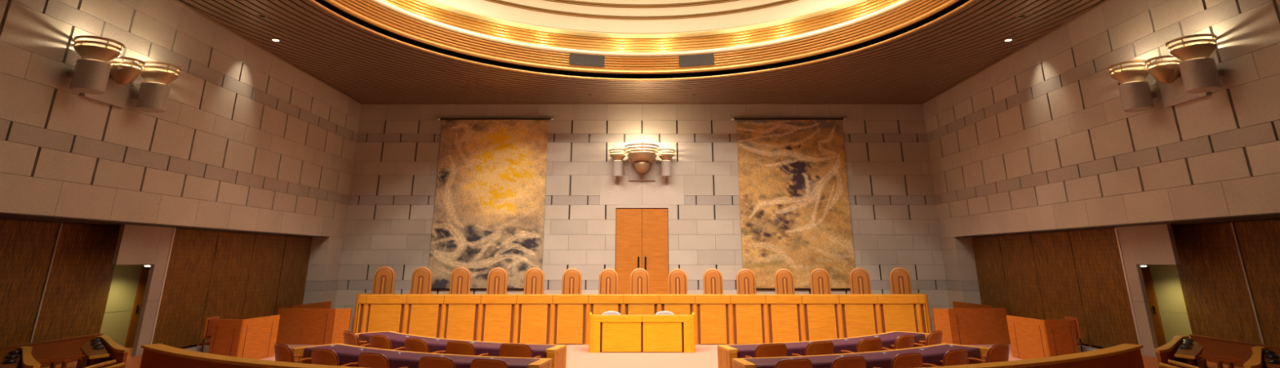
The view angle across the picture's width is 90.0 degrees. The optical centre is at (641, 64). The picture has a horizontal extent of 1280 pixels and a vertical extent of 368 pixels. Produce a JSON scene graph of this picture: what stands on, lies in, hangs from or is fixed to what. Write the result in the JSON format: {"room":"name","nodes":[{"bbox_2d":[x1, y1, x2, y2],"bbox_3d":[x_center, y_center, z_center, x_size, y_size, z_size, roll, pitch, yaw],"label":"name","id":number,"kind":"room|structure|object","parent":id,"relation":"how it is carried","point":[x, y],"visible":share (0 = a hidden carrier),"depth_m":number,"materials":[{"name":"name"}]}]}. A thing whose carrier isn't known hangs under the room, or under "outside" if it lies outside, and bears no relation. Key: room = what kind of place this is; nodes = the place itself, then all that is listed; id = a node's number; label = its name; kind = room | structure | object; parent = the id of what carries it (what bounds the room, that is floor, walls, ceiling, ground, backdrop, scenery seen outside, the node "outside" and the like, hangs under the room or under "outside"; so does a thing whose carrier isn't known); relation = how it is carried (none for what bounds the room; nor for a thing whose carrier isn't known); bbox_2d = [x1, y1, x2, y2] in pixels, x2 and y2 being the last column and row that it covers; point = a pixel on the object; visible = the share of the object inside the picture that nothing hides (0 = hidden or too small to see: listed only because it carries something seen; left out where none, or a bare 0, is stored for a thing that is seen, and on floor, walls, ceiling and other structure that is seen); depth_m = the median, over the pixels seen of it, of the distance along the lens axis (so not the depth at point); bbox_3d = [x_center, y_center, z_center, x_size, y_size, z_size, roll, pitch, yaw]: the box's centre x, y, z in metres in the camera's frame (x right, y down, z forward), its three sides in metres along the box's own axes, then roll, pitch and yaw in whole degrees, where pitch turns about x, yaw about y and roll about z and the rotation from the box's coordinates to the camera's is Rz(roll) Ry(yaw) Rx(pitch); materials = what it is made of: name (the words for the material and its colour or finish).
{"room":"courtroom","nodes":[
{"label":"courtroom","id":0,"kind":"room"},
{"bbox_2d":[0,333,102,367],"bbox_3d":[-12.557,5.036,9.988,0.085,0.520,10.050,0,-17,0],"label":"bench","id":1,"kind":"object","parent":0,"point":[70,346],"depth_m":13.69,"materials":[{"name":"brown wood"}]},
{"bbox_2d":[41,355,142,367],"bbox_3d":[-10.600,5.564,10.193,4.000,0.370,10.750,0,-17,0],"label":"floor","id":2,"kind":"structure","parent":0,"point":[135,362],"depth_m":13.89,"materials":[{"name":"orange carpet"}]},
{"bbox_2d":[0,346,40,367],"bbox_3d":[-10.590,5.219,10.723,0.567,0.600,3.302,16,-23,-41],"label":"desk","id":3,"kind":"object","parent":2,"relation":"on","point":[25,359],"visible":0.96,"depth_m":10.60,"materials":[{"name":"brown wood"}]},
{"bbox_2d":[0,352,19,367],"bbox_3d":[-10.660,4.996,10.704,0.358,0.035,3.008,15,-23,-40],"label":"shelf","id":4,"kind":"object","parent":3,"relation":"attached to","point":[2,357],"depth_m":10.50,"materials":[{"name":"brown wood"}]},
{"bbox_2d":[37,355,84,367],"bbox_3d":[-10.146,5.360,11.055,0.725,0.525,0.370,15,-23,-40],"label":"slatted bench","id":5,"kind":"object","parent":2,"relation":"on","point":[65,359],"visible":0.85,"depth_m":11.15,"materials":[{"name":"brown wood"}]},
{"bbox_2d":[80,335,129,367],"bbox_3d":[-10.570,5.740,12.425,0.567,0.600,3.302,16,-23,-41],"label":"desk","id":6,"kind":"object","parent":2,"relation":"on","point":[112,350],"visible":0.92,"depth_m":11.95,"materials":[{"name":"brown wood"}]},
{"bbox_2d":[80,341,108,357],"bbox_3d":[-10.640,5.517,12.406,0.358,0.035,3.008,15,-23,-40],"label":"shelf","id":7,"kind":"object","parent":6,"relation":"attached to","point":[86,348],"depth_m":12.01,"materials":[{"name":"brown wood"}]},
{"bbox_2d":[1,218,306,357],"bbox_3d":[-12.566,3.897,9.736,1.468,3.350,26.900,0,-17,0],"label":"wall","id":8,"kind":"structure","parent":0,"point":[136,246],"depth_m":15.64,"materials":[{"name":"grey"}]},
{"bbox_2d":[0,218,59,346],"bbox_3d":[-12.627,4.573,12.593,0.055,2.910,1.760,0,-17,0],"label":"wall panel","id":9,"kind":"object","parent":8,"relation":"attached to","point":[26,247],"visible":1,"depth_m":13.00,"materials":[{"name":"brown wood"}]},
{"bbox_2d":[29,222,62,342],"bbox_3d":[-12.588,4.837,13.454,0.025,2.910,0.040,0,-17,0],"label":"trim","id":10,"kind":"structure","parent":8,"relation":"attached to","point":[60,224],"depth_m":13.51,"materials":[{"name":"brown wood"}]},
{"bbox_2d":[29,222,119,342],"bbox_3d":[-12.627,5.100,14.314,0.055,2.910,1.760,0,-17,0],"label":"wall panel","id":11,"kind":"object","parent":8,"relation":"attached to","point":[74,303],"visible":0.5,"depth_m":14.32,"materials":[{"name":"brown wood"}]},
{"bbox_2d":[124,264,150,347],"bbox_3d":[-13.132,6.399,17.054,0.136,2.050,0.920,0,-17,0],"label":"door","id":12,"kind":"structure","parent":8,"relation":"in","point":[140,291],"depth_m":16.68,"materials":[{"name":"brown wood"}]},
{"bbox_2d":[151,228,218,348],"bbox_3d":[-11.877,5.854,16.672,0.055,2.970,1.730,0,-17,0],"label":"wall panel","id":13,"kind":"object","parent":8,"relation":"attached to","point":[183,302],"visible":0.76,"depth_m":16.65,"materials":[{"name":"brown wood"}]},
{"bbox_2d":[197,231,255,345],"bbox_3d":[-11.877,6.372,18.364,0.055,2.970,1.730,0,-17,0],"label":"wall panel","id":14,"kind":"object","parent":8,"relation":"attached to","point":[225,296],"visible":0.76,"depth_m":18.36,"materials":[{"name":"brown wood"}]},
{"bbox_2d":[240,234,285,319],"bbox_3d":[-11.877,6.890,20.057,0.055,2.970,1.730,0,-17,0],"label":"wall panel","id":15,"kind":"object","parent":8,"relation":"attached to","point":[262,285],"visible":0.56,"depth_m":20.07,"materials":[{"name":"brown wood"}]},
{"bbox_2d":[273,235,312,315],"bbox_3d":[-11.877,7.408,21.749,0.055,2.970,1.730,0,-17,0],"label":"wall panel","id":16,"kind":"object","parent":8,"relation":"attached to","point":[295,264],"visible":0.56,"depth_m":21.76,"materials":[{"name":"brown wood"}]},
{"bbox_2d":[0,0,361,308],"bbox_3d":[-12.400,1.343,11.130,2.300,9.050,28.070,0,-17,0],"label":"wall","id":17,"kind":"structure","parent":0,"point":[245,140],"depth_m":15.31,"materials":[{"name":"grey stone"}]},
{"bbox_2d":[66,35,182,112],"bbox_3d":[-10.848,0.297,13.453,0.805,1.050,2.470,0,-17,0],"label":"wall light","id":18,"kind":"object","parent":17,"relation":"attached to","point":[95,76],"visible":1,"depth_m":13.30,"materials":[{"name":"metal"}]},
{"bbox_2d":[173,0,362,103],"bbox_3d":[-11.200,-2.528,12.226,0.100,0.065,27.900,0,-17,0],"label":"trim","id":19,"kind":"structure","parent":17,"relation":"attached to","point":[180,2],"depth_m":18.59,"materials":[{"name":"brown wood"}]},
{"bbox_2d":[182,0,1101,102],"bbox_3d":[0.000,-2.526,12.278,22.500,0.067,28.000,0,-17,0],"label":"ceiling","id":20,"kind":"structure","parent":0,"point":[365,65],"depth_m":20.84,"materials":[{"name":"brown wood"}]},
{"bbox_2d":[259,344,1023,367],"bbox_3d":[0.000,5.751,9.900,28.000,0.200,28.300,0,-17,0],"label":"floor","id":21,"kind":"structure","parent":0,"point":[578,356],"depth_m":17.10,"materials":[{"name":"carpet"}]},
{"bbox_2d":[200,316,220,352],"bbox_3d":[-11.100,7.181,16.720,0.480,1.060,0.540,0,-17,0],"label":"chair","id":22,"kind":"object","parent":21,"relation":"on","point":[208,326],"visible":0.54,"depth_m":16.60,"materials":[{"name":"brown wood"}]},
{"bbox_2d":[205,318,220,337],"bbox_3d":[-11.260,6.913,16.802,0.040,0.420,0.460,0,-17,0],"label":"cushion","id":23,"kind":"object","parent":22,"relation":"on","point":[209,322],"depth_m":16.63,"materials":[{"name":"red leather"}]},
{"bbox_2d":[208,315,279,359],"bbox_3d":[-10.474,7.234,16.878,0.843,1.050,1.458,-1,-17,4],"label":"desk","id":24,"kind":"object","parent":21,"relation":"on","point":[255,338],"visible":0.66,"depth_m":16.36,"materials":[{"name":"brown wood"}]},
{"bbox_2d":[139,343,367,367],"bbox_3d":[-5.773,5.143,9.962,7.796,1.000,0.841,-8,-19,24],"label":"curved rail","id":25,"kind":"object","parent":21,"relation":"on","point":[156,355],"visible":1,"depth_m":10.47,"materials":[{"name":"brown wood"}]},
{"bbox_2d":[274,342,311,363],"bbox_3d":[-6.844,5.967,12.550,0.714,0.942,0.709,-13,-21,37],"label":"chair","id":26,"kind":"object","parent":21,"relation":"on","point":[283,353],"visible":0.76,"depth_m":12.34,"materials":[{"name":"brown wood"}]},
{"bbox_2d":[275,301,351,345],"bbox_3d":[-10.450,8.322,20.634,2.660,1.170,1.788,0,-17,0],"label":"desk","id":27,"kind":"object","parent":21,"relation":"on","point":[315,323],"visible":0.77,"depth_m":19.91,"materials":[{"name":"brown wood"}]},
{"bbox_2d":[311,348,358,367],"bbox_3d":[-5.737,5.761,11.877,0.714,0.942,0.709,-8,-19,26],"label":"chair","id":28,"kind":"object","parent":21,"relation":"on","point":[318,356],"visible":0.83,"depth_m":11.67,"materials":[{"name":"brown wood"}]},
{"bbox_2d":[343,330,369,346],"bbox_3d":[-6.522,6.641,14.752,0.714,0.942,0.709,-15,-23,41],"label":"chair","id":29,"kind":"object","parent":21,"relation":"on","point":[350,338],"visible":0.37,"depth_m":14.54,"materials":[{"name":"brown leather"}]},
{"bbox_2d":[358,352,408,367],"bbox_3d":[-4.629,5.601,11.355,0.714,0.942,0.709,-8,-19,24],"label":"chair","id":30,"kind":"object","parent":21,"relation":"on","point":[369,360],"visible":1,"depth_m":11.15,"materials":[{"name":"brown wood"}]},
{"bbox_2d":[368,334,404,350],"bbox_3d":[-5.591,6.425,14.045,0.714,0.942,0.709,-10,-20,30],"label":"chair","id":31,"kind":"object","parent":21,"relation":"on","point":[376,341],"visible":0.41,"depth_m":13.84,"materials":[{"name":"brown leather"}]},
{"bbox_2d":[291,343,551,367],"bbox_3d":[-4.434,5.995,12.358,5.936,0.772,1.207,-8,-19,23],"label":"table","id":32,"kind":"object","parent":21,"relation":"on","point":[347,353],"visible":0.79,"depth_m":12.23,"materials":[{"name":"brown wood"}]},
{"bbox_2d":[404,337,445,354],"bbox_3d":[-4.593,6.245,13.459,0.714,0.942,0.709,-10,-20,31],"label":"chair","id":33,"kind":"object","parent":21,"relation":"on","point":[411,344],"visible":0.36,"depth_m":13.26,"materials":[{"name":"brown leather"}]},
{"bbox_2d":[418,355,456,367],"bbox_3d":[-3.403,5.470,10.929,0.714,0.942,0.709,-5,-18,15],"label":"chair","id":34,"kind":"object","parent":21,"relation":"on","point":[425,362],"visible":1,"depth_m":10.73,"materials":[{"name":"brown leather"}]},
{"bbox_2d":[355,330,566,367],"bbox_3d":[-4.431,6.658,14.522,6.264,0.772,1.329,-10,-20,29],"label":"table","id":35,"kind":"object","parent":21,"relation":"on","point":[557,353],"visible":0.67,"depth_m":13.84,"materials":[{"name":"brown wood"}]},
{"bbox_2d":[445,340,488,355],"bbox_3d":[-3.575,6.107,13.009,0.714,0.942,0.709,-7,-18,22],"label":"chair","id":36,"kind":"object","parent":21,"relation":"on","point":[458,348],"visible":0.48,"depth_m":12.80,"materials":[{"name":"brown leather"}]},
{"bbox_2d":[470,358,508,367],"bbox_3d":[-2.469,5.400,10.698,0.714,0.942,0.709,-4,-18,14],"label":"chair","id":37,"kind":"object","parent":21,"relation":"on","point":[477,362],"visible":1,"depth_m":10.50,"materials":[{"name":"brown leather"}]},
{"bbox_2d":[498,342,541,358],"bbox_3d":[-2.419,5.998,12.651,0.714,0.942,0.709,-5,-18,15],"label":"chair","id":38,"kind":"object","parent":21,"relation":"on","point":[506,349],"visible":0.66,"depth_m":12.45,"materials":[{"name":"brown wood"}]},
{"bbox_2d":[352,293,931,344],"bbox_3d":[0.000,8.085,20.355,18.120,1.460,0.860,0,-17,0],"label":"bench","id":39,"kind":"object","parent":21,"relation":"on","point":[537,319],"visible":0.81,"depth_m":20.01,"materials":[{"name":"brown wood"}]},
{"bbox_2d":[588,312,695,352],"bbox_3d":[0.000,7.788,18.600,3.120,1.000,0.870,0,-17,0],"label":"desk","id":40,"kind":"object","parent":21,"relation":"on","point":[606,333],"visible":1,"depth_m":18.19,"materials":[{"name":"brown"}]},
{"bbox_2d":[745,342,786,358],"bbox_3d":[2.466,6.001,12.663,0.714,0.942,0.709,5,-18,-17],"label":"chair","id":41,"kind":"object","parent":21,"relation":"on","point":[776,349],"visible":0.62,"depth_m":12.46,"materials":[{"name":"brown wood"}]},
{"bbox_2d":[773,358,813,367],"bbox_3d":[2.446,5.398,10.694,0.714,0.942,0.709,5,-18,-15],"label":"chair","id":42,"kind":"object","parent":21,"relation":"on","point":[800,362],"visible":1,"depth_m":10.50,"materials":[{"name":"brown leather"}]},
{"bbox_2d":[791,340,834,356],"bbox_3d":[3.486,6.097,12.976,0.714,0.942,0.709,7,-18,-22],"label":"chair","id":43,"kind":"object","parent":21,"relation":"on","point":[817,348],"visible":0.59,"depth_m":12.77,"materials":[{"name":"brown leather"}]},
{"bbox_2d":[717,330,928,367],"bbox_3d":[4.431,6.658,14.522,6.264,0.772,1.329,10,-20,-29],"label":"table","id":44,"kind":"object","parent":21,"relation":"on","point":[726,353],"visible":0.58,"depth_m":13.86,"materials":[{"name":"purple fabric"}]},
{"bbox_2d":[831,355,866,367],"bbox_3d":[3.423,5.472,10.935,0.714,0.942,0.709,6,-18,-19],"label":"chair","id":45,"kind":"object","parent":21,"relation":"on","point":[858,362],"visible":1,"depth_m":10.73,"materials":[{"name":"brown leather"}]},
{"bbox_2d":[732,343,989,367],"bbox_3d":[4.434,5.995,12.358,5.936,0.772,1.207,8,-19,-23],"label":"table","id":46,"kind":"object","parent":21,"relation":"on","point":[931,354],"visible":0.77,"depth_m":12.23,"materials":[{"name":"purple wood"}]},
{"bbox_2d":[840,337,881,353],"bbox_3d":[4.656,6.255,13.491,0.714,0.942,0.709,9,-19,-26],"label":"chair","id":47,"kind":"object","parent":21,"relation":"on","point":[869,344],"visible":0.39,"depth_m":13.29,"materials":[{"name":"brown leather"}]},
{"bbox_2d":[872,352,922,367],"bbox_3d":[4.561,5.593,11.328,0.714,0.942,0.709,7,-19,-23],"label":"chair","id":48,"kind":"object","parent":21,"relation":"on","point":[913,360],"visible":1,"depth_m":11.12,"materials":[{"name":"brown wood"}]},
{"bbox_2d":[881,333,914,350],"bbox_3d":[5.590,6.424,14.044,0.714,0.942,0.709,13,-21,-35],"label":"chair","id":49,"kind":"object","parent":21,"relation":"on","point":[906,341],"visible":0.36,"depth_m":13.84,"materials":[{"name":"brown leather"}]},
{"bbox_2d":[913,330,942,346],"bbox_3d":[6.584,6.658,14.806,0.714,0.942,0.709,15,-22,-39],"label":"chair","id":50,"kind":"object","parent":21,"relation":"on","point":[934,338],"visible":0.38,"depth_m":14.59,"materials":[{"name":"brown leather"}]},
{"bbox_2d":[922,348,967,367],"bbox_3d":[5.625,5.743,11.818,0.714,0.942,0.709,11,-20,-31],"label":"chair","id":51,"kind":"object","parent":21,"relation":"on","point":[954,357],"visible":0.82,"depth_m":11.61,"materials":[{"name":"brown wood"}]},
{"bbox_2d":[931,301,1010,345],"bbox_3d":[10.450,8.322,20.634,2.660,1.170,1.788,0,-17,0],"label":"desk","id":52,"kind":"object","parent":21,"relation":"on","point":[966,323],"visible":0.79,"depth_m":19.92,"materials":[{"name":"brown wood"}]},
{"bbox_2d":[967,343,1008,364],"bbox_3d":[6.795,5.957,12.516,0.714,0.942,0.709,11,-20,-31],"label":"chair","id":53,"kind":"object","parent":21,"relation":"on","point":[996,353],"visible":0.81,"depth_m":12.30,"materials":[{"name":"brown leather"}]},
{"bbox_2d":[916,343,1144,367],"bbox_3d":[5.773,5.143,9.962,7.796,1.000,0.841,8,-19,-24],"label":"curved rail","id":54,"kind":"object","parent":21,"relation":"on","point":[1124,355],"visible":1,"depth_m":10.48,"materials":[{"name":"brown wood"}]},
{"bbox_2d":[1006,315,1079,359],"bbox_3d":[10.464,7.187,16.723,0.872,1.050,1.456,1,-17,-4],"label":"desk","id":55,"kind":"object","parent":21,"relation":"on","point":[1029,338],"visible":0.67,"depth_m":16.21,"materials":[{"name":"brown wood"}]},
{"bbox_2d":[1063,316,1083,352],"bbox_3d":[11.100,7.181,16.720,0.480,1.060,0.540,0,-17,0],"label":"chair","id":56,"kind":"object","parent":21,"relation":"on","point":[1076,322],"visible":0.48,"depth_m":16.58,"materials":[{"name":"brown wood"}]},
{"bbox_2d":[334,104,949,331],"bbox_3d":[0.000,5.507,24.642,24.100,9.100,0.350,0,-17,0],"label":"wall","id":57,"kind":"structure","parent":0,"point":[389,217],"depth_m":24.70,"materials":[{"name":"grey stone"}]},
{"bbox_2d":[428,117,553,289],"bbox_3d":[-5.820,5.204,24.463,4.630,6.475,0.160,0,-17,0],"label":"tapestry","id":58,"kind":"object","parent":57,"relation":"hanging from","point":[490,201],"visible":0.95,"depth_m":24.48,"materials":[{"name":"beige fabric"}]},
{"bbox_2d":[360,102,923,104],"bbox_3d":[0.000,1.571,25.613,22.500,0.065,0.100,0,-17,0],"label":"trim","id":59,"kind":"structure","parent":57,"relation":"attached to","point":[362,103],"depth_m":25.59,"materials":[{"name":"beige wood"}]},
{"bbox_2d":[615,208,668,303],"bbox_3d":[0.000,7.269,23.992,2.000,3.650,0.182,0,-17,0],"label":"door","id":60,"kind":"structure","parent":57,"relation":"in","point":[642,234],"depth_m":24.10,"materials":[{"name":"brown wood"}]},
{"bbox_2d":[608,143,675,181],"bbox_3d":[0.000,3.733,24.294,2.530,1.230,1.355,0,-17,0],"label":"wall light","id":61,"kind":"object","parent":57,"relation":"attached to","point":[642,165],"visible":1,"depth_m":24.38,"materials":[{"name":"metal"}]},
{"bbox_2d":[731,117,855,289],"bbox_3d":[5.835,5.204,24.463,4.600,6.475,0.160,0,-17,0],"label":"tapestry","id":62,"kind":"object","parent":57,"relation":"hanging from","point":[794,202],"visible":0.94,"depth_m":24.47,"materials":[{"name":"brown fabric"}]},
{"bbox_2d":[323,0,960,74],"bbox_3d":[0.000,-2.311,14.774,16.305,0.626,16.305,-4,-17,12],"label":"ceiling","id":63,"kind":"structure","parent":0,"point":[366,11],"depth_m":20.45,"materials":[{"name":"beige wood"}]},
{"bbox_2d":[568,53,604,66],"bbox_3d":[-1.911,-0.131,22.266,1.232,0.402,0.035,4,-18,-13],"label":"ceiling vent","id":64,"kind":"object","parent":63,"relation":"in","point":[575,59],"visible":1,"depth_m":22.27,"materials":[{"name":"grey metal"}]},
{"bbox_2d":[679,53,714,66],"bbox_3d":[1.896,-0.130,22.270,1.232,0.402,0.035,-4,-17,13],"label":"ceiling vent","id":65,"kind":"object","parent":63,"relation":"in","point":[706,59],"visible":1,"depth_m":22.27,"materials":[{"name":"grey metal"}]},
{"bbox_2d":[435,0,848,33],"bbox_3d":[0.000,-5.649,15.797,17.300,4.145,17.300,0,-17,0],"label":"ceiling","id":66,"kind":"structure","parent":0,"point":[637,16],"depth_m":23.19,"materials":[{"name":"beige paint"}]},
{"bbox_2d":[368,0,915,57],"bbox_3d":[0.000,-3.054,15.002,17.582,0.907,17.582,0,-17,0],"label":"ceiling","id":67,"kind":"structure","parent":0,"point":[682,44],"depth_m":21.96,"materials":[{"name":"gold metal"}]},
{"bbox_2d":[314,0,969,79],"bbox_3d":[0.000,-1.975,14.672,16.740,0.230,16.740,0,-17,0],"label":"trim","id":68,"kind":"structure","parent":0,"point":[961,2],"depth_m":20.56,"materials":[{"name":"black"}]},
{"bbox_2d":[415,0,868,38],"bbox_3d":[0.000,-3.584,15.164,17.540,0.175,17.540,0,-17,0],"label":"crown molding","id":69,"kind":"structure","parent":0,"point":[434,3],"depth_m":22.33,"materials":[{"name":"gold metal"}]},
{"bbox_2d":[351,316,933,331],"bbox_3d":[0.000,8.921,21.872,18.600,0.750,2.950,0,-17,0],"label":"floor","id":70,"kind":"structure","parent":0,"point":[353,317],"depth_m":20.51,"materials":[{"name":"carpet"}]},
{"bbox_2d":[368,266,395,294],"bbox_3d":[-8.747,7.592,21.461,0.838,1.551,0.705,2,-17,-8],"label":"chair","id":71,"kind":"object","parent":70,"relation":"on","point":[384,282],"visible":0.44,"depth_m":21.71,"materials":[{"name":"orange leather"}]},
{"bbox_2d":[404,266,432,294],"bbox_3d":[-7.484,7.600,21.459,0.829,1.533,0.697,2,-17,-6],"label":"chair","id":72,"kind":"object","parent":70,"relation":"on","point":[421,277],"visible":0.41,"depth_m":21.71,"materials":[{"name":"orange leather"}]},
{"bbox_2d":[444,266,471,294],"bbox_3d":[-6.154,7.604,21.457,0.824,1.524,0.693,2,-17,-6],"label":"chair","id":73,"kind":"object","parent":70,"relation":"on","point":[460,277],"visible":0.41,"depth_m":21.71,"materials":[{"name":"orange leather"}]},
{"bbox_2d":[482,266,508,294],"bbox_3d":[-4.904,7.609,21.456,0.819,1.516,0.689,2,-17,-5],"label":"chair","id":74,"kind":"object","parent":70,"relation":"on","point":[497,277],"visible":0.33,"depth_m":21.71,"materials":[{"name":"orange leather"}]},
{"bbox_2d":[520,267,546,294],"bbox_3d":[-3.641,7.613,21.455,0.814,1.507,0.685,2,-17,-6],"label":"chair","id":75,"kind":"object","parent":70,"relation":"on","point":[534,278],"visible":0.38,"depth_m":21.70,"materials":[{"name":"orange leather"}]},
{"bbox_2d":[559,267,583,294],"bbox_3d":[-2.378,7.621,21.452,0.805,1.489,0.677,1,-17,-2],"label":"chair","id":76,"kind":"object","parent":70,"relation":"on","point":[571,283],"visible":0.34,"depth_m":21.70,"materials":[{"name":"brown wood"}]},
{"bbox_2d":[596,268,620,294],"bbox_3d":[-1.142,7.626,21.451,0.800,1.480,0.673,0,-17,1],"label":"chair","id":77,"kind":"object","parent":70,"relation":"on","point":[608,277],"visible":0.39,"depth_m":21.70,"materials":[{"name":"orange leather"}]},
{"bbox_2d":[627,267,651,294],"bbox_3d":[-0.067,7.621,21.452,0.805,1.489,0.677,1,-17,-3],"label":"chair","id":78,"kind":"object","parent":70,"relation":"on","point":[639,277],"visible":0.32,"depth_m":21.70,"materials":[{"name":"brown wood"}]},
{"bbox_2d":[666,268,688,294],"bbox_3d":[1.209,7.630,21.450,0.795,1.471,0.669,0,-17,0],"label":"chair","id":79,"kind":"object","parent":70,"relation":"on","point":[677,277],"visible":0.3,"depth_m":21.69,"materials":[{"name":"orange leather"}]},
{"bbox_2d":[702,268,724,294],"bbox_3d":[2.405,7.626,21.451,0.800,1.480,0.673,-1,-17,3],"label":"chair","id":80,"kind":"object","parent":70,"relation":"on","point":[713,277],"visible":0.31,"depth_m":21.70,"materials":[{"name":"orange leather"}]},
{"bbox_2d":[735,268,758,294],"bbox_3d":[3.534,7.630,21.450,0.795,1.471,0.669,-1,-17,2],"label":"chair","id":81,"kind":"object","parent":70,"relation":"on","point":[745,277],"visible":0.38,"depth_m":21.70,"materials":[{"name":"brown wood"}]},
{"bbox_2d":[773,268,796,294],"bbox_3d":[4.824,7.630,21.450,0.795,1.471,0.669,-2,-17,6],"label":"chair","id":82,"kind":"object","parent":70,"relation":"on","point":[784,277],"visible":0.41,"depth_m":21.70,"materials":[{"name":"orange leather"}]},
{"bbox_2d":[808,267,833,294],"bbox_3d":[6.033,7.621,21.452,0.805,1.489,0.677,-2,-17,7],"label":"chair","id":83,"kind":"object","parent":70,"relation":"on","point":[820,279],"visible":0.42,"depth_m":21.70,"materials":[{"name":"brown wood"}]},
{"bbox_2d":[848,267,875,294],"bbox_3d":[7.377,7.613,21.455,0.814,1.507,0.685,-3,-17,10],"label":"chair","id":84,"kind":"object","parent":70,"relation":"on","point":[860,278],"visible":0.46,"depth_m":21.70,"materials":[{"name":"orange leather"}]},
{"bbox_2d":[888,266,915,294],"bbox_3d":[8.747,7.609,21.456,0.819,1.516,0.689,-3,-17,10],"label":"chair","id":85,"kind":"object","parent":70,"relation":"on","point":[900,277],"visible":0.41,"depth_m":21.71,"materials":[{"name":"brown wood"}]},
{"bbox_2d":[922,0,1279,308],"bbox_3d":[12.400,1.343,11.130,2.300,9.050,28.070,0,-17,0],"label":"wall","id":86,"kind":"structure","parent":0,"point":[1042,139],"depth_m":15.58,"materials":[{"name":"grey stone"}]},
{"bbox_2d":[920,0,1110,103],"bbox_3d":[11.200,-2.528,12.226,0.100,0.065,27.900,0,-17,0],"label":"trim","id":87,"kind":"structure","parent":86,"relation":"attached to","point":[1098,4],"depth_m":18.59,"materials":[{"name":"beige wood"}]},
{"bbox_2d":[1106,33,1223,112],"bbox_3d":[10.848,0.273,13.303,0.805,1.050,2.470,0,-17,0],"label":"wall light","id":88,"kind":"object","parent":86,"relation":"attached to","point":[1196,74],"visible":1,"depth_m":13.16,"materials":[{"name":"metal"}]},
{"bbox_2d":[977,218,1279,357],"bbox_3d":[12.566,3.897,9.736,1.468,3.350,26.900,0,-17,0],"label":"wall","id":89,"kind":"structure","parent":0,"point":[1154,246],"depth_m":15.41,"materials":[{"name":"grey"}]},
{"bbox_2d":[971,235,1011,315],"bbox_3d":[11.877,7.400,21.721,0.055,2.970,1.788,0,-17,0],"label":"wall panel","id":90,"kind":"object","parent":89,"relation":"attached to","point":[990,272],"visible":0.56,"depth_m":21.71,"materials":[{"name":"brown wood"}]},
{"bbox_2d":[999,233,1045,319],"bbox_3d":[11.877,6.865,19.974,0.055,2.970,1.788,0,-17,0],"label":"wall panel","id":91,"kind":"object","parent":89,"relation":"attached to","point":[1024,291],"visible":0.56,"depth_m":19.93,"materials":[{"name":"brown wood"}]},
{"bbox_2d":[1031,231,1090,346],"bbox_3d":[11.877,6.330,18.227,0.055,2.970,1.788,0,-17,0],"label":"wall panel","id":92,"kind":"object","parent":89,"relation":"attached to","point":[1060,293],"visible":0.76,"depth_m":18.18,"materials":[{"name":"brown wood"}]},
{"bbox_2d":[1069,227,1138,348],"bbox_3d":[11.877,5.795,16.479,0.055,2.970,1.788,0,-17,0],"label":"wall panel","id":93,"kind":"object","parent":89,"relation":"attached to","point":[1108,316],"visible":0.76,"depth_m":16.47,"materials":[{"name":"brown wood"}]},
{"bbox_2d":[1141,264,1166,346],"bbox_3d":[13.132,6.323,16.805,0.136,2.050,0.920,0,-17,0],"label":"door","id":94,"kind":"structure","parent":89,"relation":"in","point":[1146,273],"depth_m":16.44,"materials":[{"name":"brown wood"}]},
{"bbox_2d":[1171,222,1265,343],"bbox_3d":[12.627,5.033,14.094,0.055,2.910,1.760,0,-17,0],"label":"wall panel","id":95,"kind":"object","parent":89,"relation":"attached to","point":[1216,297],"visible":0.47,"depth_m":14.09,"materials":[{"name":"brown wood"}]},
{"bbox_2d":[1230,222,1265,344],"bbox_3d":[12.588,4.769,13.233,0.025,2.910,0.040,0,-17,0],"label":"trim","id":96,"kind":"structure","parent":89,"relation":"attached to","point":[1231,223],"depth_m":13.29,"materials":[{"name":"brown wood"}]},
{"bbox_2d":[1233,219,1279,346],"bbox_3d":[12.627,4.506,12.373,0.055,2.910,1.760,0,-17,0],"label":"wall panel","id":97,"kind":"object","parent":89,"relation":"attached to","point":[1259,241],"visible":1,"depth_m":12.95,"materials":[{"name":"brown wood"}]},
{"bbox_2d":[1142,355,1242,367],"bbox_3d":[10.600,5.530,10.083,4.000,0.370,10.520,0,-17,0],"label":"floor","id":98,"kind":"structure","parent":0,"point":[1148,362],"depth_m":13.89,"materials":[{"name":"orange carpet"}]},
{"bbox_2d":[1154,335,1204,367],"bbox_3d":[10.570,5.740,12.425,0.567,0.600,3.302,-16,-23,41],"label":"desk","id":99,"kind":"object","parent":98,"relation":"on","point":[1171,350],"visible":0.88,"depth_m":11.94,"materials":[{"name":"brown wood"}]},
{"bbox_2d":[1175,341,1204,357],"bbox_3d":[10.640,5.517,12.406,0.358,0.035,3.008,-15,-23,40],"label":"shelf","id":100,"kind":"object","parent":99,"relation":"attached to","point":[1197,348],"depth_m":12.01,"materials":[{"name":"brown wood"}]},
{"bbox_2d":[1199,355,1245,367],"bbox_3d":[10.146,5.360,11.055,0.725,0.525,0.370,-15,-23,40],"label":"chair","id":101,"kind":"object","parent":98,"relation":"on","point":[1219,360],"visible":0.85,"depth_m":11.15,"materials":[{"name":"brown wood"}]},
{"bbox_2d":[1189,334,1279,367],"bbox_3d":[12.557,5.002,9.878,0.085,0.520,9.820,0,-17,0],"label":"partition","id":102,"kind":"structure","parent":98,"relation":"on","point":[1212,346],"depth_m":13.70,"materials":[{"name":"brown wood"}]},
{"bbox_2d":[1243,346,1279,367],"bbox_3d":[10.590,5.219,10.723,0.567,0.600,3.302,-16,-23,41],"label":"desk","id":103,"kind":"object","parent":98,"relation":"on","point":[1258,359],"visible":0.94,"depth_m":10.60,"materials":[{"name":"brown wood"}]},
{"bbox_2d":[1264,352,1279,367],"bbox_3d":[10.660,4.996,10.704,0.358,0.035,3.008,-15,-23,40],"label":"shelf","id":104,"kind":"object","parent":103,"relation":"attached to","point":[1268,365],"depth_m":10.42,"materials":[{"name":"brown wood"}]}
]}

